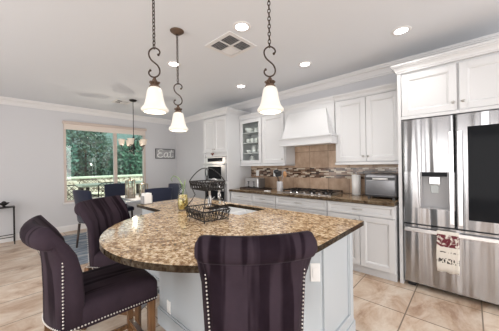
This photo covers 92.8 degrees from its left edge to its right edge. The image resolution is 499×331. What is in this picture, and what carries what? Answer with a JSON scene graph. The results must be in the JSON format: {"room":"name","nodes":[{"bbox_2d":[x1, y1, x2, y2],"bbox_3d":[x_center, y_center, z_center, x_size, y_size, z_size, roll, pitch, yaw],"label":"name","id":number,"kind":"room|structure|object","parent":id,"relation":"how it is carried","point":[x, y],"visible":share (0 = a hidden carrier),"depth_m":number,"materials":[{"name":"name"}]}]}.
{"room":"kitchen","nodes":[
{"label":"kitchen","id":0,"kind":"room"},
{"bbox_2d":[0,104,176,235],"bbox_3d":[-4.508,0.082,4.579,0.140,2.690,6.760,-1,0,43],"label":"wall","id":1,"kind":"structure","parent":0,"point":[31,139],"depth_m":4.81,"materials":[{"name":"grey paint"}]},
{"bbox_2d":[0,214,140,242],"bbox_3d":[-4.397,1.361,4.563,0.015,0.130,6.620,-1,0,43],"label":"baseboard","id":2,"kind":"structure","parent":1,"relation":"attached to","point":[67,228],"depth_m":5.03,"materials":[{"name":"white wood"}]},
{"bbox_2d":[0,96,171,124],"bbox_3d":[-4.404,-1.202,4.531,0.105,0.125,6.660,-1,0,43],"label":"trim","id":3,"kind":"structure","parent":1,"relation":"attached to","point":[3,100],"depth_m":5.19,"materials":[{"name":"white"}]},
{"bbox_2d":[63,124,145,204],"bbox_3d":[-3.387,-0.056,5.719,0.150,1.750,1.800,-1,0,43],"label":"window","id":4,"kind":"structure","parent":1,"relation":"in","point":[115,177],"depth_m":5.80,"materials":[{"name":"beige wood"}]},
{"bbox_2d":[62,120,146,135],"bbox_3d":[-3.349,-0.872,5.671,0.060,0.180,1.780,-1,0,43],"label":"roller blind","id":5,"kind":"object","parent":4,"relation":"attached to","point":[70,125],"visible":1,"depth_m":5.54,"materials":[{"name":"beige fabric"}]},
{"bbox_2d":[155,148,174,158],"bbox_3d":[-2.385,-0.332,6.736,0.032,0.280,0.580,-1,0,43],"label":"wall sign","id":6,"kind":"object","parent":1,"relation":"attached to","point":[159,153],"visible":1,"depth_m":6.72,"materials":[{"name":"grey wood"}]},
{"bbox_2d":[0,0,498,119],"bbox_3d":[-0.840,-1.368,1.211,10.050,0.100,6.860,-1,0,43],"label":"ceiling","id":7,"kind":"structure","parent":0,"point":[91,54],"depth_m":2.56,"materials":[{"name":"white paint"}]},
{"bbox_2d":[112,99,131,104],"bbox_3d":[-2.592,-1.286,4.824,0.300,0.013,0.300,-1,0,43],"label":"ceiling vent","id":8,"kind":"object","parent":7,"relation":"in","point":[118,101],"visible":1,"depth_m":4.83,"materials":[{"name":"white"}]},
{"bbox_2d":[118,99,146,154],"bbox_3d":[-2.314,-0.752,4.715,0.514,1.089,0.531,-1,0,43],"label":"chandelier","id":9,"kind":"object","parent":7,"relation":"hanging from","point":[129,141],"visible":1,"depth_m":4.66,"materials":[{"name":"black metal"}]},
{"bbox_2d":[141,0,168,114],"bbox_3d":[-0.687,-0.851,1.709,0.187,0.937,0.187,-1,0,43],"label":"pendant light","id":10,"kind":"object","parent":7,"relation":"hanging from","point":[154,103],"visible":1,"depth_m":1.68,"materials":[{"name":"beige glass"}]},
{"bbox_2d":[167,61,180,66],"bbox_3d":[-0.980,-1.313,3.078,0.176,0.008,0.176,-1,0,43],"label":"recessed light","id":11,"kind":"object","parent":7,"relation":"in","point":[170,63],"visible":0.9,"depth_m":3.06,"materials":[{"name":"white"}]},
{"bbox_2d":[169,27,187,131],"bbox_3d":[-0.704,-0.830,2.332,0.187,0.980,0.187,-1,0,43],"label":"pendant light","id":12,"kind":"object","parent":7,"relation":"hanging from","point":[178,124],"visible":1,"depth_m":2.30,"materials":[{"name":"beige glass"}]},
{"bbox_2d":[205,31,256,57],"bbox_3d":[-0.207,-1.322,2.632,0.410,0.013,0.410,-1,0,43],"label":"ceiling vent","id":13,"kind":"object","parent":7,"relation":"in","point":[231,45],"visible":1,"depth_m":2.61,"materials":[{"name":"white metal"}]},
{"bbox_2d":[236,84,245,87],"bbox_3d":[-0.142,-1.327,3.978,0.176,0.008,0.176,-1,0,43],"label":"recessed light","id":14,"kind":"object","parent":7,"relation":"in","point":[239,85],"visible":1,"depth_m":3.98,"materials":[{"name":"white"}]},
{"bbox_2d":[233,21,250,31],"bbox_3d":[-0.074,-1.326,2.276,0.176,0.008,0.176,-1,0,43],"label":"recessed light","id":15,"kind":"object","parent":7,"relation":"in","point":[240,26],"visible":1,"depth_m":2.27,"materials":[{"name":"white"}]},
{"bbox_2d":[257,0,283,114],"bbox_3d":[0.141,-0.854,1.677,0.187,0.957,0.187,-1,0,43],"label":"pendant light","id":16,"kind":"object","parent":7,"relation":"hanging from","point":[270,104],"visible":1,"depth_m":1.64,"materials":[{"name":"beige glass"}]},
{"bbox_2d":[298,61,311,66],"bbox_3d":[0.736,-1.340,3.147,0.176,0.008,0.176,-1,0,43],"label":"recessed light","id":17,"kind":"object","parent":7,"relation":"in","point":[305,63],"visible":1,"depth_m":3.14,"materials":[{"name":"white"}]},
{"bbox_2d":[391,25,411,35],"bbox_3d":[1.524,-1.351,2.386,0.176,0.008,0.176,-1,0,43],"label":"recessed light","id":18,"kind":"object","parent":7,"relation":"in","point":[401,30],"visible":1,"depth_m":2.38,"materials":[{"name":"white"}]},
{"bbox_2d":[0,228,498,330],"bbox_3d":[-0.796,1.422,1.213,10.050,0.100,6.860,-1,0,43],"label":"floor","id":19,"kind":"structure","parent":0,"point":[379,304],"depth_m":2.28,"materials":[{"name":"tile"}]},
{"bbox_2d":[0,205,14,243],"bbox_3d":[-4.606,1.091,4.098,0.250,0.674,0.800,-1,0,43],"label":"console table","id":20,"kind":"object","parent":19,"relation":"on","point":[13,206],"visible":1,"depth_m":4.30,"materials":[{"name":"black metal"}]},
{"bbox_2d":[0,201,9,206],"bbox_3d":[-4.431,0.696,4.284,0.148,0.110,0.150,-1,0,43],"label":"metal bowl","id":21,"kind":"object","parent":20,"relation":"on","point":[3,203],"visible":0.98,"depth_m":4.27,"materials":[{"name":"black metal"}]},
{"bbox_2d":[63,232,88,264],"bbox_3d":[-2.361,1.388,4.759,1.930,0.009,2.280,-1,0,43],"label":"area rug","id":22,"kind":"object","parent":19,"relation":"on","point":[82,252],"visible":0.02,"depth_m":4.14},
{"bbox_2d":[72,190,92,247],"bbox_3d":[-2.684,0.895,4.132,0.452,0.991,0.530,-1,0,25],"label":"dining chair","id":23,"kind":"object","parent":22,"relation":"on","point":[79,195],"visible":0.43,"depth_m":3.93,"materials":[{"name":"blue fabric"}]},
{"bbox_2d":[104,183,133,217],"bbox_3d":[-2.859,0.897,5.215,0.530,0.991,0.452,-1,0,43],"label":"dining chair","id":24,"kind":"object","parent":22,"relation":"on","point":[114,189],"visible":0.37,"depth_m":5.32,"materials":[{"name":"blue fabric"}]},
{"bbox_2d":[122,194,140,203],"bbox_3d":[-2.272,1.007,4.706,1.000,0.750,1.000,-1,0,43],"label":"dining table","id":25,"kind":"object","parent":22,"relation":"on","point":[127,201],"visible":0.02,"depth_m":4.27,"materials":[{"name":"grey"}]},
{"bbox_2d":[121,195,140,200],"bbox_3d":[-2.278,0.630,4.706,0.960,0.003,0.360,-1,0,43],"label":"table runner","id":26,"kind":"object","parent":25,"relation":"on","point":[136,196],"visible":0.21,"depth_m":4.53,"materials":[{"name":"white fabric"}]},
{"bbox_2d":[125,178,135,197],"bbox_3d":[-2.325,0.438,4.629,0.190,0.382,0.190,-1,0,43],"label":"candle lantern","id":27,"kind":"object","parent":26,"relation":"on","point":[129,192],"visible":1,"depth_m":4.61,"materials":[{"name":"clear glass"}]},
{"bbox_2d":[127,187,133,196],"bbox_3d":[-2.324,0.519,4.629,0.114,0.183,0.114,-1,0,43],"label":"candle","id":28,"kind":"object","parent":27,"relation":"on","point":[130,192],"depth_m":4.58,"materials":[{"name":"beige wax"}]},
{"bbox_2d":[139,182,147,196],"bbox_3d":[-2.124,0.475,4.756,0.180,0.302,0.180,-1,0,43],"label":"candle lantern","id":29,"kind":"object","parent":26,"relation":"on","point":[142,183],"visible":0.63,"depth_m":4.72,"materials":[{"name":"beige metal"}]},
{"bbox_2d":[141,187,171,214],"bbox_3d":[-1.677,0.879,4.269,0.452,0.991,0.530,-1,0,-35],"label":"dining chair","id":30,"kind":"object","parent":22,"relation":"on","point":[159,194],"visible":0.2,"depth_m":4.08,"materials":[{"name":"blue fabric"}]},
{"bbox_2d":[168,183,182,199],"bbox_3d":[-1.698,0.879,4.922,0.452,0.991,0.534,-1,0,35],"label":"dining chair","id":31,"kind":"object","parent":22,"relation":"on","point":[175,186],"visible":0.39,"depth_m":5.08,"materials":[{"name":"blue fabric"}]},
{"bbox_2d":[19,215,159,330],"bbox_3d":[-0.959,0.835,1.454,0.512,1.076,0.635,-1,0,45],"label":"counter stool","id":32,"kind":"object","parent":19,"relation":"on","point":[73,299],"visible":0.99,"depth_m":1.25,"materials":[{"name":"fabric"}]},
{"bbox_2d":[74,195,158,329],"bbox_3d":[-1.141,0.838,2.154,0.635,1.076,0.512,-1,0,10],"label":"counter stool","id":33,"kind":"object","parent":19,"relation":"on","point":[98,215],"visible":0.41,"depth_m":2.00,"materials":[{"name":"fabric"}]},
{"bbox_2d":[199,107,250,201],"bbox_3d":[-0.475,0.141,4.949,0.850,2.443,0.718,-1,0,43],"label":"tall cabinet","id":34,"kind":"object","parent":19,"relation":"on","point":[221,127],"visible":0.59,"depth_m":4.64,"materials":[{"name":"grey paint"}]},
{"bbox_2d":[203,156,226,180],"bbox_3d":[-0.500,0.065,4.924,0.660,0.471,0.673,-1,0,43],"label":"microwave oven","id":35,"kind":"object","parent":34,"relation":"in","point":[218,164],"visible":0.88,"depth_m":4.67,"materials":[{"name":"silver metal"}]},
{"bbox_2d":[205,183,226,201],"bbox_3d":[-0.492,0.523,4.924,0.660,0.342,0.673,-1,0,43],"label":"wall oven","id":36,"kind":"object","parent":34,"relation":"in","point":[214,194],"visible":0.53,"depth_m":4.64,"materials":[{"name":"silver metal"}]},
{"bbox_2d":[99,197,363,330],"bbox_3d":[-0.481,0.908,2.067,2.320,0.914,1.540,-1,0,43],"label":"kitchen island","id":37,"kind":"object","parent":19,"relation":"on","point":[160,241],"visible":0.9,"depth_m":1.68,"materials":[{"name":"brown stone"}]},
{"bbox_2d":[141,193,152,204],"bbox_3d":[-1.239,0.397,2.860,0.090,0.130,0.110,-1,0,43],"label":"napkin holder","id":38,"kind":"object","parent":37,"relation":"on","point":[146,198],"visible":0.99,"depth_m":2.83,"materials":[{"name":"grey plastic"}]},
{"bbox_2d":[167,300,170,314],"bbox_3d":[-0.664,1.164,1.954,0.060,0.100,0.009,-1,0,43],"label":"wall outlet","id":39,"kind":"object","parent":37,"relation":"attached to","point":[168,301],"visible":1,"depth_m":1.95,"materials":[{"name":"white plastic"}]},
{"bbox_2d":[177,184,188,210],"bbox_3d":[-0.676,0.323,2.410,0.112,0.260,0.112,-1,0,43],"label":"glass vase","id":40,"kind":"object","parent":37,"relation":"on","point":[182,199],"visible":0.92,"depth_m":2.37,"materials":[{"name":"yellow glass"}]},
{"bbox_2d":[171,176,185,193],"bbox_3d":[-0.723,0.195,2.407,0.150,0.189,0.010,-1,0,-3],"label":"stem","id":41,"kind":"object","parent":40,"relation":"on","point":[174,176],"visible":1,"depth_m":2.41,"materials":[{"name":"green plant"}]},
{"bbox_2d":[185,168,230,223],"bbox_3d":[-0.358,0.232,1.997,0.261,0.428,0.355,-1,0,-38],"label":"wire basket","id":42,"kind":"object","parent":37,"relation":"on","point":[199,214],"visible":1,"depth_m":1.95,"materials":[{"name":"black metal"}]},
{"bbox_2d":[208,178,220,205],"bbox_3d":[-0.377,0.294,2.658,0.218,0.309,0.112,-1,0,43],"label":"kitchen faucet","id":43,"kind":"object","parent":37,"relation":"on","point":[212,178],"visible":0.51,"depth_m":2.67,"materials":[{"name":"silver metal"}]},
{"bbox_2d":[214,207,255,214],"bbox_3d":[-0.161,0.561,2.453,0.560,0.160,0.390,-1,0,43],"label":"sink","id":44,"kind":"object","parent":37,"relation":"in","point":[234,210],"depth_m":2.58,"materials":[{"name":"white ceramic"}]},
{"bbox_2d":[310,263,319,281],"bbox_3d":[0.409,0.665,1.477,0.060,0.115,0.009,-1,0,3],"label":"wall outlet","id":45,"kind":"object","parent":37,"relation":"attached to","point":[314,267],"visible":1,"depth_m":1.48,"materials":[{"name":"white plastic"}]},
{"bbox_2d":[313,267,317,277],"bbox_3d":[0.409,0.665,1.474,0.032,0.065,0.003,-1,0,3],"label":"switch","id":46,"kind":"object","parent":45,"relation":"attached to","point":[315,269],"depth_m":1.47,"materials":[{"name":"white plastic"}]},
{"bbox_2d":[231,192,251,204],"bbox_3d":[0.044,0.920,4.531,0.539,0.871,0.640,-1,0,43],"label":"base cabinet","id":47,"kind":"object","parent":19,"relation":"on","point":[236,197],"visible":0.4,"depth_m":4.31,"materials":[{"name":"grey paint"}]},
{"bbox_2d":[194,230,317,330],"bbox_3d":[0.019,0.820,1.219,0.512,1.076,0.635,-1,0,-5],"label":"counter stool","id":48,"kind":"object","parent":19,"relation":"on","point":[255,282],"visible":1,"depth_m":0.99,"materials":[{"name":"fabric"}]},
{"bbox_2d":[252,194,275,208],"bbox_3d":[0.427,0.914,4.174,0.504,0.871,0.640,-1,0,43],"label":"base cabinet","id":49,"kind":"object","parent":19,"relation":"on","point":[269,201],"visible":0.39,"depth_m":3.96,"materials":[{"name":"grey paint"}]},
{"bbox_2d":[276,196,327,215],"bbox_3d":[0.929,0.906,3.707,0.863,0.871,0.640,-1,0,43],"label":"base cabinet","id":50,"kind":"object","parent":19,"relation":"on","point":[312,206],"visible":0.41,"depth_m":3.46,"materials":[{"name":"grey paint"}]},
{"bbox_2d":[327,201,399,281],"bbox_3d":[1.538,0.897,3.141,0.796,0.871,0.640,-1,0,43],"label":"base cabinet","id":51,"kind":"object","parent":19,"relation":"on","point":[376,247],"visible":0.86,"depth_m":2.82,"materials":[{"name":"white wood"}]},
{"bbox_2d":[229,188,398,206],"bbox_3d":[0.828,0.450,3.795,2.720,0.041,0.638,-1,0,43],"label":"countertop","id":52,"kind":"structure","parent":51,"relation":"on","point":[344,197],"depth_m":3.20,"materials":[{"name":"brown stone"}]},
{"bbox_2d":[240,187,271,189],"bbox_3d":[0.109,0.427,4.440,0.580,0.026,0.240,-1,0,43],"label":"serving tray","id":53,"kind":"object","parent":52,"relation":"on","point":[240,187],"visible":0.75,"depth_m":4.33,"materials":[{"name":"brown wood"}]},
{"bbox_2d":[245,177,264,188],"bbox_3d":[0.093,0.325,4.436,0.345,0.202,0.205,-1,0,43],"label":"toaster","id":54,"kind":"object","parent":53,"relation":"on","point":[250,182],"visible":0.98,"depth_m":4.36,"materials":[{"name":"silver metal"}]},
{"bbox_2d":[277,181,282,191],"bbox_3d":[0.513,0.351,3.995,0.107,0.165,0.108,-1,0,43],"label":"utensil crock","id":55,"kind":"object","parent":52,"relation":"on","point":[279,184],"visible":0.87,"depth_m":3.95,"materials":[{"name":"grey ceramic"}]},
{"bbox_2d":[282,187,343,195],"bbox_3d":[0.966,0.404,3.718,0.840,0.046,0.470,-1,0,43],"label":"gas cooktop","id":56,"kind":"object","parent":52,"relation":"in","point":[321,192],"visible":1,"depth_m":3.63,"materials":[{"name":"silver metal"}]},
{"bbox_2d":[351,172,361,195],"bbox_3d":[1.518,0.255,3.373,0.140,0.327,0.140,-1,0,43],"label":"paper towel holder","id":57,"kind":"object","parent":52,"relation":"on","point":[356,179],"visible":0.99,"depth_m":3.32,"materials":[{"name":"white paper"}]},
{"bbox_2d":[365,173,398,199],"bbox_3d":[1.728,0.261,3.071,0.370,0.310,0.395,-1,0,43],"label":"toaster oven","id":58,"kind":"object","parent":52,"relation":"on","point":[386,185],"visible":0.92,"depth_m":2.94,"materials":[{"name":"grey metal"}]},
{"bbox_2d":[390,38,498,283],"bbox_3d":[2.226,0.095,2.522,1.128,2.456,0.591,-1,0,43],"label":"tall cabinet","id":59,"kind":"object","parent":19,"relation":"on","point":[434,86],"visible":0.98,"depth_m":2.41,"materials":[{"name":"grey paint"}]},
{"bbox_2d":[402,110,498,304],"bbox_3d":[2.215,0.410,2.509,0.926,1.825,0.578,-1,0,43],"label":"refrigerator","id":60,"kind":"object","parent":19,"relation":"on","point":[451,162],"visible":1,"depth_m":2.34,"materials":[{"name":"grey metal"}]},
{"bbox_2d":[436,230,459,274],"bbox_3d":[1.968,0.859,2.356,0.179,0.406,0.054,-1,0,43],"label":"dish towel","id":61,"kind":"object","parent":60,"relation":"hanging from","point":[448,243],"visible":1,"depth_m":2.34,"materials":[{"name":"fabric"}]},
{"bbox_2d":[176,55,482,198],"bbox_3d":[1.484,-0.011,3.701,10.070,2.690,0.120,-1,0,43],"label":"wall","id":62,"kind":"structure","parent":0,"point":[189,144],"depth_m":6.24,"materials":[{"name":"grey paint"}]},
{"bbox_2d":[238,112,262,165],"bbox_3d":[0.112,-0.485,4.637,0.561,0.988,0.362,-1,0,43],"label":"upper cabinet","id":63,"kind":"object","parent":62,"relation":"attached to","point":[252,120],"visible":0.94,"depth_m":4.67,"materials":[{"name":"grey paint"}]},
{"bbox_2d":[245,128,253,131],"bbox_3d":[0.003,-0.688,4.699,0.190,0.085,0.190,-1,0,43],"label":"bowl","id":64,"kind":"object","parent":63,"relation":"on","point":[246,129],"visible":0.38,"depth_m":4.64,"materials":[{"name":"white ceramic"}]},
{"bbox_2d":[243,131,257,134],"bbox_3d":[0.128,-0.637,4.657,0.523,0.016,0.287,-1,0,43],"label":"shelf","id":65,"kind":"object","parent":63,"relation":"attached to","point":[255,132],"depth_m":4.67,"materials":[{"name":"grey paint"}]},
{"bbox_2d":[243,142,258,144],"bbox_3d":[0.132,-0.437,4.657,0.523,0.016,0.287,-1,0,43],"label":"shelf","id":66,"kind":"object","parent":63,"relation":"attached to","point":[244,143],"depth_m":4.66,"materials":[{"name":"grey paint"}]},
{"bbox_2d":[251,146,256,152],"bbox_3d":[0.096,-0.314,4.624,0.099,0.135,0.111,-1,0,-9],"label":"pitcher","id":67,"kind":"object","parent":63,"relation":"on","point":[254,149],"visible":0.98,"depth_m":4.59,"materials":[{"name":"white ceramic"}]},
{"bbox_2d":[260,110,294,165],"bbox_3d":[0.503,-0.491,4.273,0.503,0.988,0.362,-1,0,43],"label":"upper cabinet","id":68,"kind":"object","parent":62,"relation":"attached to","point":[273,125],"visible":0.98,"depth_m":4.16,"materials":[{"name":"grey paint"}]},
{"bbox_2d":[278,96,337,146],"bbox_3d":[0.961,-0.650,3.725,0.910,0.684,0.537,-1,0,43],"label":"range hood","id":69,"kind":"object","parent":62,"relation":"attached to","point":[312,122],"visible":0.91,"depth_m":3.56,"materials":[{"name":"grey paint"}]},
{"bbox_2d":[251,144,397,193],"bbox_3d":[1.034,0.022,4.028,2.725,0.803,0.012,-1,0,43],"label":"backsplash","id":70,"kind":"structure","parent":62,"relation":"attached to","point":[315,167],"depth_m":3.92,"materials":[{"name":"beige tile"}]},
{"bbox_2d":[184,32,498,122],"bbox_3d":[1.395,-1.292,3.611,9.850,0.125,0.105,-1,0,43],"label":"trim","id":71,"kind":"structure","parent":62,"relation":"attached to","point":[382,69],"depth_m":3.53,"materials":[{"name":"white wood"}]},
{"bbox_2d":[333,82,397,164],"bbox_3d":[1.620,-0.508,3.233,0.811,0.988,0.362,-1,0,43],"label":"upper cabinet","id":72,"kind":"object","parent":62,"relation":"attached to","point":[366,120],"visible":0.87,"depth_m":3.10,"materials":[{"name":"grey paint"}]},
{"label":"outside","id":73,"kind":"structure","parent":0,"visible":0},
{"bbox_3d":[-5.121,1.503,10.253,8.500,0.100,14.000,-1,0,43],"label":"paving","id":74,"kind":"object","parent":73,"visible":0},
{"bbox_2d":[66,135,78,176],"bbox_3d":[-7.599,-0.037,8.858,1.313,3.060,2.073,-1,0,43],"label":"shrub","id":75,"kind":"object","parent":74,"relation":"on","point":[70,158],"visible":0.11,"depth_m":9.30,"materials":[{"name":"green plant"}]},
{"bbox_2d":[67,185,78,199],"bbox_3d":[-4.477,0.954,5.888,0.627,0.984,0.564,-1,0,-17],"label":"patio chair","id":76,"kind":"object","parent":74,"relation":"on","point":[67,185],"visible":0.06,"depth_m":5.68,"materials":[{"name":"brown metal"}]},
{"bbox_2d":[66,129,112,176],"bbox_3d":[-7.691,-0.310,11.085,1.424,3.604,2.742,-1,0,43],"label":"shrub","id":77,"kind":"object","parent":74,"relation":"on","point":[85,135],"visible":0.59,"depth_m":11.12,"materials":[{"name":"green plant"}]},
{"bbox_2d":[79,179,104,196],"bbox_3d":[-5.374,0.967,8.156,0.564,0.984,0.627,-1,0,33],"label":"patio chair","id":78,"kind":"object","parent":74,"relation":"on","point":[95,192],"visible":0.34,"depth_m":8.23,"materials":[{"name":"beige"}]},
{"bbox_2d":[92,192,104,195],"bbox_3d":[-5.356,0.981,8.146,0.480,0.085,0.540,-1,0,33],"label":"cushion","id":79,"kind":"object","parent":78,"relation":"on","point":[95,193],"depth_m":8.15,"materials":[{"name":"beige fabric"}]},
{"bbox_2d":[66,130,141,175],"bbox_3d":[-7.579,-0.321,12.853,0.200,3.620,12.500,-1,0,43],"label":"wall","id":80,"kind":"structure","parent":74,"relation":"on","point":[119,136],"depth_m":12.70,"materials":[{"name":"green plant"}]},
{"bbox_2d":[67,174,142,199],"bbox_3d":[-4.765,0.912,9.912,0.400,1.069,10.000,-1,0,43],"label":"railing","id":81,"kind":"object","parent":74,"relation":"on","point":[137,177],"depth_m":8.78,"materials":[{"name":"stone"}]},
{"bbox_2d":[92,181,120,197],"bbox_3d":[-4.010,0.946,6.684,0.564,0.984,0.627,-1,0,38],"label":"patio chair","id":82,"kind":"object","parent":74,"relation":"on","point":[95,196],"visible":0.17,"depth_m":6.37,"materials":[{"name":"beige"}]},
{"bbox_2d":[75,181,142,193],"bbox_3d":[-4.404,1.003,7.802,0.900,0.879,2.000,-1,0,43],"label":"patio table","id":83,"kind":"object","parent":74,"relation":"on","point":[88,185],"visible":0.45,"depth_m":7.36,"materials":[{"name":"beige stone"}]},
{"bbox_2d":[109,141,141,174],"bbox_3d":[-5.569,0.126,11.065,1.322,2.668,1.806,-1,0,43],"label":"shrub","id":84,"kind":"object","parent":74,"relation":"on","point":[122,155],"visible":0.59,"depth_m":10.73,"materials":[{"name":"green plant"}]},
{"bbox_2d":[129,135,141,171],"bbox_3d":[-5.595,-0.309,13.335,1.460,3.534,2.621,-1,0,43],"label":"shrub","id":85,"kind":"object","parent":74,"relation":"on","point":[138,136],"visible":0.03,"depth_m":12.80,"materials":[{"name":"green plant"}]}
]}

